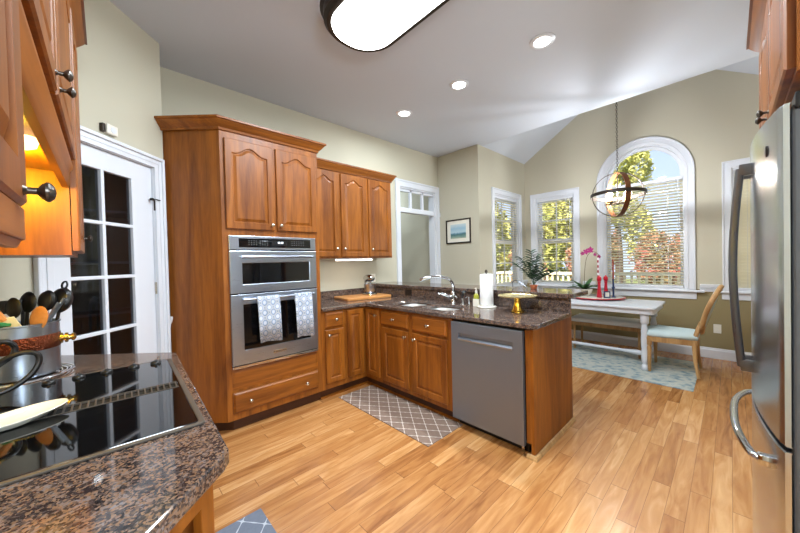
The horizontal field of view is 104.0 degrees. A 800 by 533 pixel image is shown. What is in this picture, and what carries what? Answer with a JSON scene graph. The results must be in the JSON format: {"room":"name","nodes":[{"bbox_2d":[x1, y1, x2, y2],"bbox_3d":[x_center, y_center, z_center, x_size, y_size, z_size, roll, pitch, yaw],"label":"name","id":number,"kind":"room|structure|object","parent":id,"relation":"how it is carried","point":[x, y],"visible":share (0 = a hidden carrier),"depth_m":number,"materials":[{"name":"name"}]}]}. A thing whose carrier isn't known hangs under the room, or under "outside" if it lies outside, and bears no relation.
{"room":"kitchen","nodes":[
{"label":"kitchen","id":0,"kind":"room"},
{"bbox_2d":[0,0,162,329],"bbox_3d":[-1.930,-0.188,1.922,0.100,3.120,1.137,-1,1,2],"label":"wall","id":1,"kind":"structure","parent":0,"point":[119,82],"depth_m":2.08,"materials":[{"name":"beige paint"}]},
{"bbox_2d":[0,0,92,257],"bbox_3d":[-1.575,-0.589,1.296,0.408,1.097,0.440,-2,1,-43],"label":"upper cabinet","id":2,"kind":"object","parent":1,"relation":"attached to","point":[54,229],"visible":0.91,"depth_m":1.23,"materials":[{"name":"brown wood"}]},
{"bbox_2d":[33,125,170,354],"bbox_3d":[-1.899,0.270,2.039,0.132,2.199,0.868,-1,1,2],"label":"door","id":3,"kind":"structure","parent":1,"relation":"in","point":[145,257],"depth_m":2.22,"materials":[{"name":"white wood"}]},
{"bbox_2d":[99,122,117,136],"bbox_3d":[-1.876,-0.884,2.015,0.032,0.063,0.100,-1,1,2],"label":"sensor","id":4,"kind":"object","parent":3,"relation":"on","point":[111,130],"visible":1,"depth_m":2.00,"materials":[{"name":"beige plastic"}]},
{"bbox_2d":[70,166,131,354],"bbox_3d":[-3.293,-0.165,2.600,1.690,3.120,0.100,-2,1,-43],"label":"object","id":5,"kind":"structure","parent":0,"point":[85,292],"depth_m":2.99,"materials":[{"name":"black glass"}]},
{"bbox_2d":[70,261,128,264],"bbox_3d":[-3.131,-0.017,2.442,1.600,0.020,0.350,-2,1,-43],"label":"shelf","id":6,"kind":"object","parent":5,"relation":"attached to","point":[108,262],"visible":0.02,"depth_m":2.75,"materials":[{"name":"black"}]},
{"bbox_2d":[72,307,130,318],"bbox_3d":[-3.121,0.433,2.448,1.600,0.020,0.350,-2,1,-43],"label":"shelf","id":7,"kind":"object","parent":5,"relation":"attached to","point":[81,314],"visible":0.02,"depth_m":2.79,"materials":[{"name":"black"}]},
{"bbox_2d":[83,208,126,217],"bbox_3d":[-3.142,-0.466,2.435,1.600,0.020,0.350,-2,1,-43],"label":"shelf","id":8,"kind":"object","parent":5,"relation":"attached to","point":[86,212],"visible":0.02,"depth_m":2.81,"materials":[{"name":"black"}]},
{"bbox_2d":[160,67,437,351],"bbox_3d":[-0.752,-0.248,4.091,4.057,3.120,0.120,-2,1,-43],"label":"wall","id":9,"kind":"structure","parent":0,"point":[181,94],"depth_m":3.90,"materials":[{"name":"beige paint"}]},
{"bbox_2d":[317,157,368,258],"bbox_3d":[-0.812,-0.632,3.671,0.831,1.077,0.409,-2,1,-43],"label":"upper cabinet","id":10,"kind":"object","parent":9,"relation":"attached to","point":[342,210],"visible":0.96,"depth_m":3.59,"materials":[{"name":"brown wood"}]},
{"bbox_2d":[334,258,372,260],"bbox_3d":[-0.553,-0.087,3.796,0.510,0.028,0.080,-2,1,-43],"label":"light","id":11,"kind":"object","parent":10,"relation":"attached to","point":[336,259],"visible":1,"depth_m":3.72,"materials":[{"name":"white plastic"}]},
{"bbox_2d":[336,259,371,260],"bbox_3d":[-0.553,-0.080,3.796,0.490,0.013,0.070,-2,1,-43],"label":"diffuser","id":12,"kind":"object","parent":11,"relation":"attached to","point":[336,259],"depth_m":3.71,"materials":[{"name":"white plastic"}]},
{"bbox_2d":[366,170,396,257],"bbox_3d":[-0.341,-0.650,4.116,0.463,1.077,0.409,-2,1,-43],"label":"upper cabinet","id":13,"kind":"object","parent":9,"relation":"attached to","point":[378,193],"visible":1,"depth_m":3.96,"materials":[{"name":"brown wood"}]},
{"bbox_2d":[395,178,440,282],"bbox_3d":[0.287,-0.027,5.039,1.007,2.601,0.165,-2,1,-43],"label":"door frame","id":14,"kind":"structure","parent":9,"relation":"in","point":[433,213],"depth_m":5.12,"materials":[{"name":"white wood"}]},
{"bbox_2d":[400,191,429,282],"bbox_3d":[0.292,-0.301,6.032,0.120,3.120,2.830,-2,1,-43],"label":"wall","id":15,"kind":"structure","parent":0,"point":[415,250],"depth_m":5.95,"materials":[{"name":"beige paint"}]},
{"bbox_2d":[109,0,753,157],"bbox_3d":[0.260,-1.858,1.704,6.020,0.120,9.500,-2,1,-43],"label":"ceiling","id":16,"kind":"structure","parent":0,"point":[283,53],"depth_m":2.70,"materials":[{"name":"grey paint"}]},
{"bbox_2d":[319,0,449,51],"bbox_3d":[-0.009,-1.737,1.958,0.610,0.115,1.280,-2,1,-43],"label":"ceiling light fixture","id":17,"kind":"object","parent":16,"relation":"attached to","point":[359,25],"visible":1,"depth_m":2.12,"materials":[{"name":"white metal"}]},
{"bbox_2d":[396,109,411,116],"bbox_3d":[0.051,-1.814,3.706,0.190,0.016,0.190,-2,1,-43],"label":"recessed light","id":18,"kind":"object","parent":16,"relation":"in","point":[403,112],"visible":1,"depth_m":3.69,"materials":[{"name":"white glass"}]},
{"bbox_2d":[450,79,468,89],"bbox_3d":[0.593,-1.818,3.132,0.190,0.016,0.190,-2,1,-43],"label":"recessed light","id":19,"kind":"object","parent":16,"relation":"in","point":[459,84],"visible":1,"depth_m":3.11,"materials":[{"name":"white glass"}]},
{"bbox_2d":[530,32,554,49],"bbox_3d":[1.156,-1.823,2.535,0.190,0.016,0.190,-2,1,-43],"label":"recessed light","id":20,"kind":"object","parent":16,"relation":"in","point":[543,40],"visible":1,"depth_m":2.52,"materials":[{"name":"white"}]},
{"bbox_2d":[213,338,752,532],"bbox_3d":[0.896,1.361,2.224,7.480,0.120,9.420,-2,1,-43],"label":"floor","id":21,"kind":"structure","parent":0,"point":[637,456],"depth_m":2.01,"materials":[{"name":"brown wood"}]},
{"bbox_2d":[169,484,214,532],"bbox_3d":[-0.951,0.927,0.879,0.658,0.874,2.195,-2,1,-43],"label":"base cabinet","id":22,"kind":"object","parent":21,"relation":"on","point":[200,517],"visible":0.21,"depth_m":0.70,"materials":[{"name":"brown wood"}]},
{"bbox_2d":[0,352,228,532],"bbox_3d":[-0.953,0.469,0.891,0.698,0.040,2.310,-2,1,-43],"label":"countertop","id":23,"kind":"structure","parent":22,"relation":"on","point":[146,487],"depth_m":0.64,"materials":[{"name":"brown stone"}]},
{"bbox_2d":[0,363,75,388],"bbox_3d":[-1.556,0.451,1.285,0.310,0.009,0.310,-2,1,-43],"label":"wire tray","id":24,"kind":"object","parent":23,"relation":"on","point":[63,364],"visible":0.58,"depth_m":1.29,"materials":[{"name":"silver metal"}]},
{"bbox_2d":[0,318,76,383],"bbox_3d":[-1.556,0.339,1.286,0.236,0.213,0.239,-1,1,5],"label":"pot","id":25,"kind":"object","parent":24,"relation":"on","point":[47,340],"visible":0.85,"depth_m":1.24,"materials":[{"name":"silver metal"}]},
{"bbox_2d":[0,322,10,327],"bbox_3d":[-1.538,0.314,1.199,0.073,0.201,0.028,-1,1,-4],"label":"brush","id":26,"kind":"object","parent":25,"relation":"in","point":[2,325],"visible":1,"depth_m":1.20,"materials":[{"name":"green plastic"}]},
{"bbox_2d":[0,311,21,327],"bbox_3d":[-1.548,0.195,1.204,0.036,0.238,0.145,-1,1,39],"label":"spatula","id":27,"kind":"object","parent":25,"relation":"in","point":[14,323],"visible":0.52,"depth_m":1.22,"materials":[{"name":"beige"}]},
{"bbox_2d":[0,299,24,325],"bbox_3d":[-1.612,0.281,1.310,0.056,0.286,0.090,-1,1,39],"label":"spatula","id":28,"kind":"object","parent":25,"relation":"in","point":[2,303],"visible":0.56,"depth_m":1.27,"materials":[{"name":"black plastic"}]},
{"bbox_2d":[5,298,21,317],"bbox_3d":[-1.562,0.280,1.267,0.068,0.308,0.024,-1,1,-4],"label":"spoon","id":29,"kind":"object","parent":25,"relation":"in","point":[13,306],"visible":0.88,"depth_m":1.26,"materials":[{"name":"black plastic"}]},
{"bbox_2d":[20,292,36,325],"bbox_3d":[-1.565,0.269,1.319,0.062,0.327,0.042,-2,1,-28],"label":"spoon","id":30,"kind":"object","parent":25,"relation":"in","point":[29,300],"visible":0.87,"depth_m":1.31,"materials":[{"name":"black plastic"}]},
{"bbox_2d":[29,306,47,327],"bbox_3d":[-1.487,0.298,1.271,0.118,0.271,0.022,-1,1,-6],"label":"wooden spoon","id":31,"kind":"object","parent":25,"relation":"in","point":[39,315],"visible":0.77,"depth_m":1.26,"materials":[{"name":"brown wood"}]},
{"bbox_2d":[37,290,56,310],"bbox_3d":[-1.512,0.267,1.332,0.083,0.330,0.046,-2,1,-22],"label":"ladle","id":32,"kind":"object","parent":25,"relation":"in","point":[47,299],"visible":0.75,"depth_m":1.32,"materials":[{"name":"black plastic"}]},
{"bbox_2d":[47,298,65,321],"bbox_3d":[-1.460,0.277,1.306,0.106,0.287,0.021,-2,1,-13],"label":"tongs","id":33,"kind":"object","parent":25,"relation":"in","point":[58,305],"visible":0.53,"depth_m":1.31,"materials":[{"name":"silver metal"}]},
{"bbox_2d":[52,281,72,320],"bbox_3d":[-1.495,0.247,1.372,0.092,0.367,0.075,-2,1,-43],"label":"ladle","id":34,"kind":"object","parent":25,"relation":"in","point":[63,292],"visible":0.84,"depth_m":1.36,"materials":[{"name":"silver metal"}]},
{"bbox_2d":[0,359,204,486],"bbox_3d":[-1.028,0.437,0.992,0.588,0.023,0.841,-2,1,-43],"label":"cooktop","id":35,"kind":"object","parent":23,"relation":"in","point":[106,411],"visible":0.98,"depth_m":0.91,"materials":[{"name":"black glass"}]},
{"bbox_2d":[0,339,42,395],"bbox_3d":[-1.351,0.345,1.004,0.265,0.204,0.146,-2,1,-43],"label":"handle","id":36,"kind":"object","parent":35,"relation":"on","point":[15,352],"visible":1,"depth_m":1.07,"materials":[{"name":"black metal"}]},
{"bbox_2d":[0,398,67,431],"bbox_3d":[-1.084,0.429,0.884,0.120,0.027,0.210,-1,1,27],"label":"spoon rest","id":37,"kind":"object","parent":35,"relation":"on","point":[17,417],"visible":1,"depth_m":0.91,"materials":[{"name":"beige ceramic"}]},
{"bbox_2d":[33,381,178,420],"bbox_3d":[-1.016,0.443,0.979,0.524,0.006,0.072,-2,1,-42],"label":"vent","id":38,"kind":"object","parent":35,"relation":"attached to","point":[100,401],"depth_m":1.03,"materials":[{"name":"black"}]},
{"bbox_2d":[154,114,325,430],"bbox_3d":[-1.410,0.086,2.881,1.301,2.520,0.729,-2,1,-43],"label":"tall cabinet","id":39,"kind":"object","parent":21,"relation":"on","point":[225,176],"visible":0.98,"depth_m":2.50,"materials":[{"name":"brown wood"}]},
{"bbox_2d":[228,235,317,369],"bbox_3d":[-1.249,0.283,2.938,0.756,1.083,0.647,-2,1,-43],"label":"double oven","id":40,"kind":"object","parent":39,"relation":"in","point":[283,267],"visible":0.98,"depth_m":2.69,"materials":[{"name":"grey metal"}]},
{"bbox_2d":[256,295,282,342],"bbox_3d":[-1.101,0.446,2.654,0.217,0.404,0.061,-2,1,-43],"label":"dish towel","id":41,"kind":"object","parent":40,"relation":"hanging from","point":[269,307],"visible":0.98,"depth_m":2.63,"materials":[{"name":"grey fabric"}]},
{"bbox_2d":[293,292,314,336],"bbox_3d":[-0.876,0.438,2.866,0.192,0.404,0.061,-2,1,-43],"label":"dish towel","id":42,"kind":"object","parent":40,"relation":"hanging from","point":[303,300],"visible":0.99,"depth_m":2.84,"materials":[{"name":"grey fabric"}]},
{"bbox_2d":[216,508,276,532],"bbox_3d":[-0.614,1.347,1.300,0.367,0.006,0.850,-2,1,-43],"label":"kitchen mat","id":43,"kind":"object","parent":21,"relation":"on","point":[257,521],"visible":1,"depth_m":1.62,"materials":[{"name":"fabric"}]},
{"bbox_2d":[320,309,345,399],"bbox_3d":[-0.876,0.888,3.390,0.270,0.875,0.712,-2,1,-43],"label":"base cabinet","id":44,"kind":"object","parent":21,"relation":"on","point":[332,322],"visible":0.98,"depth_m":3.15,"materials":[{"name":"brown wood"}]},
{"bbox_2d":[343,303,420,391],"bbox_3d":[-0.384,0.872,3.706,0.879,0.875,0.928,-2,1,-43],"label":"base cabinet","id":45,"kind":"object","parent":21,"relation":"on","point":[363,351],"visible":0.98,"depth_m":3.33,"materials":[{"name":"brown wood"}]},
{"bbox_2d":[320,286,570,329],"bbox_3d":[0.069,0.353,3.025,1.170,0.144,2.547,-2,1,-43],"label":"countertop","id":46,"kind":"structure","parent":45,"relation":"on","point":[534,316],"depth_m":2.84,"materials":[{"name":"brown stone"}]},
{"bbox_2d":[334,293,390,300],"bbox_3d":[-0.464,0.378,3.911,0.620,0.030,0.390,-2,1,-35],"label":"cutting board","id":47,"kind":"object","parent":46,"relation":"on","point":[355,297],"visible":0.81,"depth_m":3.79,"materials":[{"name":"brown wood"}]},
{"bbox_2d":[362,275,376,294],"bbox_3d":[-0.392,0.232,3.989,0.167,0.254,0.197,-2,1,-43],"label":"stand mixer","id":48,"kind":"object","parent":47,"relation":"on","point":[369,288],"visible":1,"depth_m":3.93,"materials":[{"name":"silver metal"}]},
{"bbox_2d":[364,283,375,292],"bbox_3d":[-0.381,0.277,3.970,0.154,0.118,0.154,-2,1,-43],"label":"bowl","id":49,"kind":"object","parent":48,"relation":"on","point":[368,287],"depth_m":3.92,"materials":[{"name":"silver metal"}]},
{"bbox_2d":[402,304,458,310],"bbox_3d":[0.298,0.525,3.151,0.402,0.197,0.832,-2,1,-43],"label":"double sink","id":50,"kind":"object","parent":46,"relation":"in","point":[435,308],"visible":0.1,"depth_m":3.19,"materials":[{"name":"silver metal"}]},
{"bbox_2d":[419,275,456,302],"bbox_3d":[0.388,0.234,3.191,0.382,0.298,0.172,-1,1,2],"label":"kitchen faucet","id":51,"kind":"object","parent":46,"relation":"on","point":[452,296],"visible":1,"depth_m":3.18,"materials":[{"name":"silver metal"}]},
{"bbox_2d":[473,288,479,305],"bbox_3d":[0.741,0.289,2.987,0.070,0.176,0.071,-2,1,-43],"label":"soap caddy","id":52,"kind":"object","parent":46,"relation":"on","point":[476,301],"visible":0.79,"depth_m":2.97,"materials":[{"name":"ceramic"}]},
{"bbox_2d":[473,298,479,305],"bbox_3d":[0.742,0.343,2.987,0.070,0.070,0.070,-2,1,-43],"label":"cup","id":53,"kind":"object","parent":52,"relation":"on","point":[476,301],"depth_m":2.96,"materials":[{"name":"beige ceramic"}]},
{"bbox_2d":[477,270,496,307],"bbox_3d":[0.804,0.202,2.902,0.176,0.350,0.176,-2,1,-43],"label":"paper towel holder","id":54,"kind":"object","parent":46,"relation":"on","point":[486,280],"visible":1,"depth_m":2.85,"materials":[{"name":"white paper"}]},
{"bbox_2d":[498,293,536,312],"bbox_3d":[0.982,0.308,2.615,0.310,0.139,0.310,-2,1,-43],"label":"cake stand","id":55,"kind":"object","parent":46,"relation":"on","point":[517,307],"visible":1,"depth_m":2.59,"materials":[{"name":"gold metal"}]},
{"bbox_2d":[339,385,462,446],"bbox_3d":[-0.051,1.310,2.860,0.430,0.006,1.205,-2,1,-43],"label":"kitchen mat","id":56,"kind":"object","parent":21,"relation":"on","point":[427,427],"visible":1,"depth_m":2.75,"materials":[{"name":"grey fabric"}]},
{"bbox_2d":[381,308,458,421],"bbox_3d":[0.327,0.864,3.107,0.668,0.875,0.917,-2,1,-43],"label":"base cabinet","id":57,"kind":"object","parent":21,"relation":"on","point":[416,348],"visible":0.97,"depth_m":2.85,"materials":[{"name":"brown wood"}]},
{"bbox_2d":[407,297,545,310],"bbox_3d":[0.596,0.774,3.555,0.298,1.028,2.494,-2,1,-43],"label":"wall","id":58,"kind":"structure","parent":21,"relation":"on","point":[407,297],"depth_m":3.44,"materials":[{"name":"beige paint"}]},
{"bbox_2d":[376,281,587,298],"bbox_3d":[0.633,0.239,3.545,0.437,0.039,2.567,-2,1,-43],"label":"bar","id":59,"kind":"object","parent":58,"relation":"on","point":[540,292],"visible":0.89,"depth_m":3.10,"materials":[{"name":"brown stone"}]},
{"bbox_2d":[509,249,560,288],"bbox_3d":[1.279,0.023,2.951,0.492,0.376,0.169,-1,1,4],"label":"potted plant","id":60,"kind":"object","parent":59,"relation":"on","point":[533,273],"visible":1,"depth_m":2.95,"materials":[{"name":"green plant"}]},
{"bbox_2d":[451,319,530,451],"bbox_3d":[0.854,0.862,2.547,0.630,0.870,0.598,-2,1,-43],"label":"dishwasher","id":61,"kind":"object","parent":21,"relation":"on","point":[489,361],"visible":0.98,"depth_m":2.30,"materials":[{"name":"grey metal"}]},
{"bbox_2d":[525,299,575,462],"bbox_3d":[1.145,0.779,2.348,0.756,1.028,0.074,-2,1,-43],"label":"peninsula end panel","id":62,"kind":"object","parent":21,"relation":"on","point":[548,349],"visible":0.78,"depth_m":2.25,"materials":[{"name":"brown wood"}]},
{"bbox_2d":[572,344,698,391],"bbox_3d":[2.607,1.226,4.246,1.170,0.008,2.088,-2,1,-43],"label":"area rug","id":63,"kind":"object","parent":21,"relation":"on","point":[670,372],"visible":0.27,"depth_m":3.81,"materials":[{"name":"carpet"}]},
{"bbox_2d":[571,313,648,358],"bbox_3d":[2.998,0.979,4.499,0.420,0.474,0.880,-2,1,-43],"label":"upholstered bench","id":64,"kind":"object","parent":63,"relation":"on","point":[600,321],"visible":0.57,"depth_m":4.39,"materials":[{"name":"brown fabric"}]},
{"bbox_2d":[571,313,648,328],"bbox_3d":[2.993,0.774,4.496,0.420,0.065,0.880,-2,1,-43],"label":"cushion","id":65,"kind":"object","parent":64,"relation":"on","point":[584,319],"depth_m":4.39,"materials":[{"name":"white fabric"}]},
{"bbox_2d":[571,298,664,370],"bbox_3d":[2.630,0.842,4.425,0.810,0.751,1.665,-2,1,-43],"label":"dining table","id":66,"kind":"object","parent":63,"relation":"on","point":[645,308],"visible":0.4,"depth_m":3.92,"materials":[{"name":"white wood"}]},
{"bbox_2d":[577,294,625,299],"bbox_3d":[2.841,0.443,4.499,0.670,0.033,0.670,-2,1,-43],"label":"lazy susan","id":67,"kind":"object","parent":66,"relation":"on","point":[591,296],"visible":0.68,"depth_m":4.30,"materials":[{"name":"red paint"}]},
{"bbox_2d":[567,246,600,295],"bbox_3d":[2.710,0.065,4.610,0.378,0.725,0.390,-2,1,-43],"label":"orchid","id":68,"kind":"object","parent":67,"relation":"on","point":[585,286],"visible":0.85,"depth_m":4.59,"materials":[{"name":"green plant"}]},
{"bbox_2d":[597,255,598,288],"bbox_3d":[2.899,0.129,4.571,0.060,0.590,0.060,-2,1,-43],"label":"candlestick","id":69,"kind":"object","parent":67,"relation":"on","point":[597,255],"visible":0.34,"depth_m":4.56,"materials":[{"name":"white wax"}]},
{"bbox_2d":[597,255,598,276],"bbox_3d":[2.896,-0.006,4.569,0.022,0.320,0.022,-2,1,-43],"label":"candle","id":70,"kind":"object","parent":69,"relation":"on","point":[597,255],"depth_m":4.56,"materials":[{"name":"wax"}]},
{"bbox_2d":[597,275,601,297],"bbox_3d":[2.778,0.275,4.355,0.068,0.310,0.068,-2,1,-43],"label":"pepper mill","id":71,"kind":"object","parent":67,"relation":"on","point":[599,293],"visible":1,"depth_m":4.34,"materials":[{"name":"red paint"}]},
{"bbox_2d":[577,297,625,299],"bbox_3d":[2.841,0.445,4.499,0.670,0.030,0.670,-2,1,-43],"label":"tray","id":72,"kind":"object","parent":67,"relation":"on","point":[588,298],"depth_m":4.25,"materials":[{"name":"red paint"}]},
{"bbox_2d":[603,275,607,295],"bbox_3d":[2.979,0.273,4.521,0.068,0.300,0.068,-2,1,-43],"label":"pepper mill","id":73,"kind":"object","parent":67,"relation":"on","point":[605,278],"visible":0.81,"depth_m":4.50,"materials":[{"name":"red paint"}]},
{"bbox_2d":[604,291,610,297],"bbox_3d":[2.842,0.384,4.285,0.084,0.090,0.012,-1,1,2],"label":"frame","id":74,"kind":"object","parent":67,"relation":"on","point":[606,293],"visible":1,"depth_m":4.28,"materials":[{"name":"blue paint"}]},
{"bbox_2d":[611,260,614,296],"bbox_3d":[2.958,0.161,4.334,0.060,0.530,0.060,-2,1,-43],"label":"candlestick","id":75,"kind":"object","parent":67,"relation":"on","point":[613,279],"visible":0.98,"depth_m":4.33,"materials":[{"name":"blue paint"}]},
{"bbox_2d":[647,284,723,378],"bbox_3d":[3.243,0.705,3.603,0.512,1.019,0.696,-2,1,-43],"label":"dining chair","id":76,"kind":"object","parent":63,"relation":"on","point":[656,333],"visible":0.98,"depth_m":3.48,"materials":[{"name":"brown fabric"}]},
{"bbox_2d":[647,325,699,340],"bbox_3d":[3.178,0.763,3.674,0.512,0.072,0.502,-2,1,-43],"label":"seat cushion","id":77,"kind":"object","parent":76,"relation":"on","point":[659,332],"depth_m":3.54,"materials":[{"name":"blue fabric"}]},
{"bbox_2d":[728,90,799,532],"bbox_3d":[1.629,0.401,0.996,0.926,1.800,0.798,-2,1,-43],"label":"refrigerator","id":78,"kind":"object","parent":21,"relation":"on","point":[773,169],"visible":1,"depth_m":0.96,"materials":[{"name":"grey metal"}]},
{"bbox_2d":[471,144,525,286],"bbox_3d":[1.747,-0.326,5.364,1.567,3.120,0.120,-2,1,-43],"label":"wall","id":79,"kind":"structure","parent":0,"point":[489,168],"depth_m":4.93,"materials":[{"name":"paint"}]},
{"bbox_2d":[491,187,523,286],"bbox_3d":[1.825,-0.417,5.401,1.061,1.746,0.175,-2,1,-43],"label":"window","id":80,"kind":"structure","parent":79,"relation":"in","point":[517,248],"depth_m":5.62,"materials":[{"name":"white wood"}]},
{"bbox_2d":[495,195,517,285],"bbox_3d":[1.826,-0.430,5.399,0.789,1.510,0.067,-2,1,-43],"label":"window blind","id":81,"kind":"object","parent":80,"relation":"attached to","point":[496,196],"visible":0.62,"depth_m":5.38,"materials":[{"name":"white"}]},
{"bbox_2d":[437,52,758,284],"bbox_3d":[2.163,-0.892,3.846,0.120,4.276,4.245,-2,1,-43],"label":"wall","id":82,"kind":"structure","parent":0,"point":[454,169],"depth_m":5.01,"materials":[{"name":"beige paint"}]},
{"bbox_2d":[446,217,470,243],"bbox_3d":[0.939,-0.570,5.051,0.021,0.390,0.480,-2,1,-43],"label":"framed picture","id":83,"kind":"object","parent":82,"relation":"attached to","point":[457,230],"visible":1,"depth_m":5.04,"materials":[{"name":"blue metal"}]},
{"bbox_2d":[450,223,465,238],"bbox_3d":[0.940,-0.570,5.051,0.002,0.230,0.300,-2,1,-43],"label":"print","id":84,"kind":"object","parent":83,"relation":"attached to","point":[457,230],"depth_m":5.05},
{"bbox_2d":[483,56,758,163],"bbox_3d":[3.111,-2.478,4.211,1.846,1.342,3.755,-2,1,-43],"label":"ceiling","id":85,"kind":"structure","parent":0,"point":[522,147],"depth_m":5.16,"materials":[{"name":"grey paint"}]},
{"bbox_2d":[590,102,647,216],"bbox_3d":[2.546,-1.782,3.672,0.555,2.391,0.554,-2,1,-43],"label":"orb pendant","id":86,"kind":"object","parent":85,"relation":"hanging from","point":[609,200],"visible":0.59,"depth_m":3.64,"materials":[{"name":"brown metal"}]},
{"bbox_2d":[524,69,758,352],"bbox_3d":[3.570,-0.862,4.631,0.174,4.326,3.695,-2,1,-43],"label":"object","id":87,"kind":"structure","parent":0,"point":[712,114],"depth_m":4.24,"materials":[{"name":"paint"}]},
{"bbox_2d":[530,187,580,288],"bbox_3d":[2.742,-0.440,5.509,0.195,1.746,0.871,-2,1,-43],"label":"window","id":88,"kind":"structure","parent":87,"relation":"attached to","point":[575,251],"depth_m":5.48,"materials":[{"name":"white wood"}]},
{"bbox_2d":[537,195,573,283],"bbox_3d":[2.733,-0.453,5.500,0.067,1.510,0.599,-2,1,-43],"label":"window blind","id":89,"kind":"object","parent":87,"relation":"attached to","point":[568,196],"visible":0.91,"depth_m":5.47,"materials":[{"name":"white plastic"}]},
{"bbox_2d":[583,136,704,298],"bbox_3d":[3.534,-0.714,4.655,0.200,2.310,1.439,-2,1,-43],"label":"window","id":90,"kind":"structure","parent":87,"relation":"attached to","point":[679,152],"depth_m":4.41,"materials":[{"name":"white wood"}]},
{"bbox_2d":[606,175,683,287],"bbox_3d":[3.576,-0.472,4.606,0.067,1.534,0.899,-2,1,-43],"label":"window blind","id":91,"kind":"object","parent":87,"relation":"attached to","point":[678,178],"visible":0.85,"depth_m":4.54,"materials":[{"name":"white plastic"}]},
{"bbox_2d":[713,324,720,333],"bbox_3d":[4.108,0.807,4.043,0.008,0.115,0.072,-2,1,-43],"label":"wall outlet","id":92,"kind":"object","parent":87,"relation":"attached to","point":[716,327],"visible":1,"depth_m":4.04,"materials":[{"name":"white plastic"}]},
{"bbox_2d":[721,157,750,300],"bbox_3d":[4.427,-0.455,3.723,0.195,1.746,0.871,-2,1,-43],"label":"window","id":93,"kind":"structure","parent":87,"relation":"attached to","point":[728,175],"depth_m":3.94,"materials":[{"name":"white"}]},
{"bbox_2d":[734,168,750,289],"bbox_3d":[4.418,-0.467,3.715,0.067,1.510,0.599,-2,1,-43],"label":"window blind","id":94,"kind":"object","parent":87,"relation":"attached to","point":[744,235],"visible":0.16,"depth_m":3.87,"materials":[{"name":"white"}]},
{"bbox_2d":[572,330,750,361],"bbox_3d":[3.573,1.134,4.618,0.016,0.135,3.455,-2,1,-43],"label":"baseboard","id":95,"kind":"structure","parent":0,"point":[716,353],"depth_m":4.40,"materials":[{"name":"white"}]},
{"bbox_2d":[746,0,799,128],"bbox_3d":[1.666,0.080,0.971,1.210,2.440,0.751,-2,1,-43],"label":"wall cabinet","id":96,"kind":"object","parent":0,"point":[773,32],"visible":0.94,"depth_m":1.02,"materials":[{"name":"brown wood"}]},
{"bbox_3d":[0.045,-0.196,-0.792,0.120,3.120,5.784,-2,1,-43],"label":"wall","id":97,"kind":"structure","parent":0,"visible":0},
{"bbox_2d":[0,0,56,247],"bbox_3d":[-0.447,-0.585,0.102,0.408,1.125,0.555,-2,1,-43],"label":"upper cabinet","id":98,"kind":"object","parent":97,"relation":"attached to","point":[14,191],"visible":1,"depth_m":0.37,"materials":[{"name":"brown wood"}]},
{"bbox_2d":[19,0,76,186],"bbox_3d":[-1.034,-0.727,0.718,0.408,0.830,1.143,-2,1,-43],"label":"upper cabinet","id":99,"kind":"object","parent":97,"relation":"attached to","point":[48,92],"visible":0.84,"depth_m":0.76,"materials":[{"name":"brown wood"}]},
{"bbox_2d":[23,115,52,170],"bbox_3d":[-1.053,-0.358,0.693,0.322,0.053,1.110,-2,1,-43],"label":"light","id":100,"kind":"object","parent":99,"relation":"attached to","point":[35,157],"depth_m":1.01,"materials":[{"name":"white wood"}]},
{"label":"outside","id":101,"kind":"structure","parent":0,"visible":0},
{"bbox_3d":[3.066,1.299,6.321,4.140,0.100,13.000,-2,1,-43],"label":"deck","id":102,"kind":"object","parent":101,"visible":0},
{"bbox_2d":[496,271,680,283],"bbox_3d":[4.483,0.635,7.663,0.100,1.120,12.900,-2,1,-43],"label":"deck railing","id":103,"kind":"object","parent":102,"relation":"on","point":[501,272],"visible":0.03,"depth_m":7.01,"materials":[{"name":"beige paint"}]},
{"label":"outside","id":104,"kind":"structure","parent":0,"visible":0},
{"bbox_2d":[499,277,676,283],"bbox_3d":[6.540,2.007,16.469,48.000,0.100,65.000,-2,1,-43],"label":"lawn","id":105,"kind":"structure","parent":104,"point":[499,277],"depth_m":29.93,"materials":[{"name":"green plant"}]},
{"bbox_2d":[496,244,501,282],"bbox_3d":[3.164,0.535,14.769,2.813,4.475,2.903,-2,1,-43],"label":"bush","id":106,"kind":"object","parent":105,"relation":"on","point":[497,254],"visible":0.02,"depth_m":14.46,"materials":[{"name":"green plant"}]},
{"bbox_2d":[495,201,511,279],"bbox_3d":[5.196,-2.524,18.841,4.463,8.976,3.906,-2,1,-13],"label":"broad tree","id":107,"kind":"object","parent":105,"relation":"on","point":[508,247],"visible":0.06,"depth_m":17.87,"materials":[{"name":"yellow plant"}]},
{"bbox_2d":[542,199,571,280],"bbox_3d":[7.673,-2.652,16.351,3.247,9.186,3.239,-2,1,-31],"label":"broad tree","id":108,"kind":"object","parent":105,"relation":"on","point":[547,245],"visible":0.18,"depth_m":15.12,"materials":[{"name":"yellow plant"}]},
{"bbox_2d":[565,230,621,280],"bbox_3d":[6.972,0.307,11.285,1.505,3.441,1.933,-2,1,-43],"label":"shrub","id":109,"kind":"object","parent":105,"relation":"on","point":[569,264],"visible":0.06,"depth_m":10.75,"materials":[{"name":"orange plant"}]},
{"bbox_2d":[611,150,655,282],"bbox_3d":[10.027,-2.119,14.297,2.740,8.059,2.632,-2,1,-43],"label":"tree","id":110,"kind":"object","parent":105,"relation":"on","point":[633,160],"visible":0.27,"depth_m":13.58,"materials":[{"name":"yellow plant"}]},
{"bbox_2d":[627,229,680,283],"bbox_3d":[8.132,0.429,9.496,1.651,3.194,2.010,-2,1,-43],"label":"shrub","id":111,"kind":"object","parent":105,"relation":"on","point":[657,229],"visible":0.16,"depth_m":9.44,"materials":[{"name":"red plant"}]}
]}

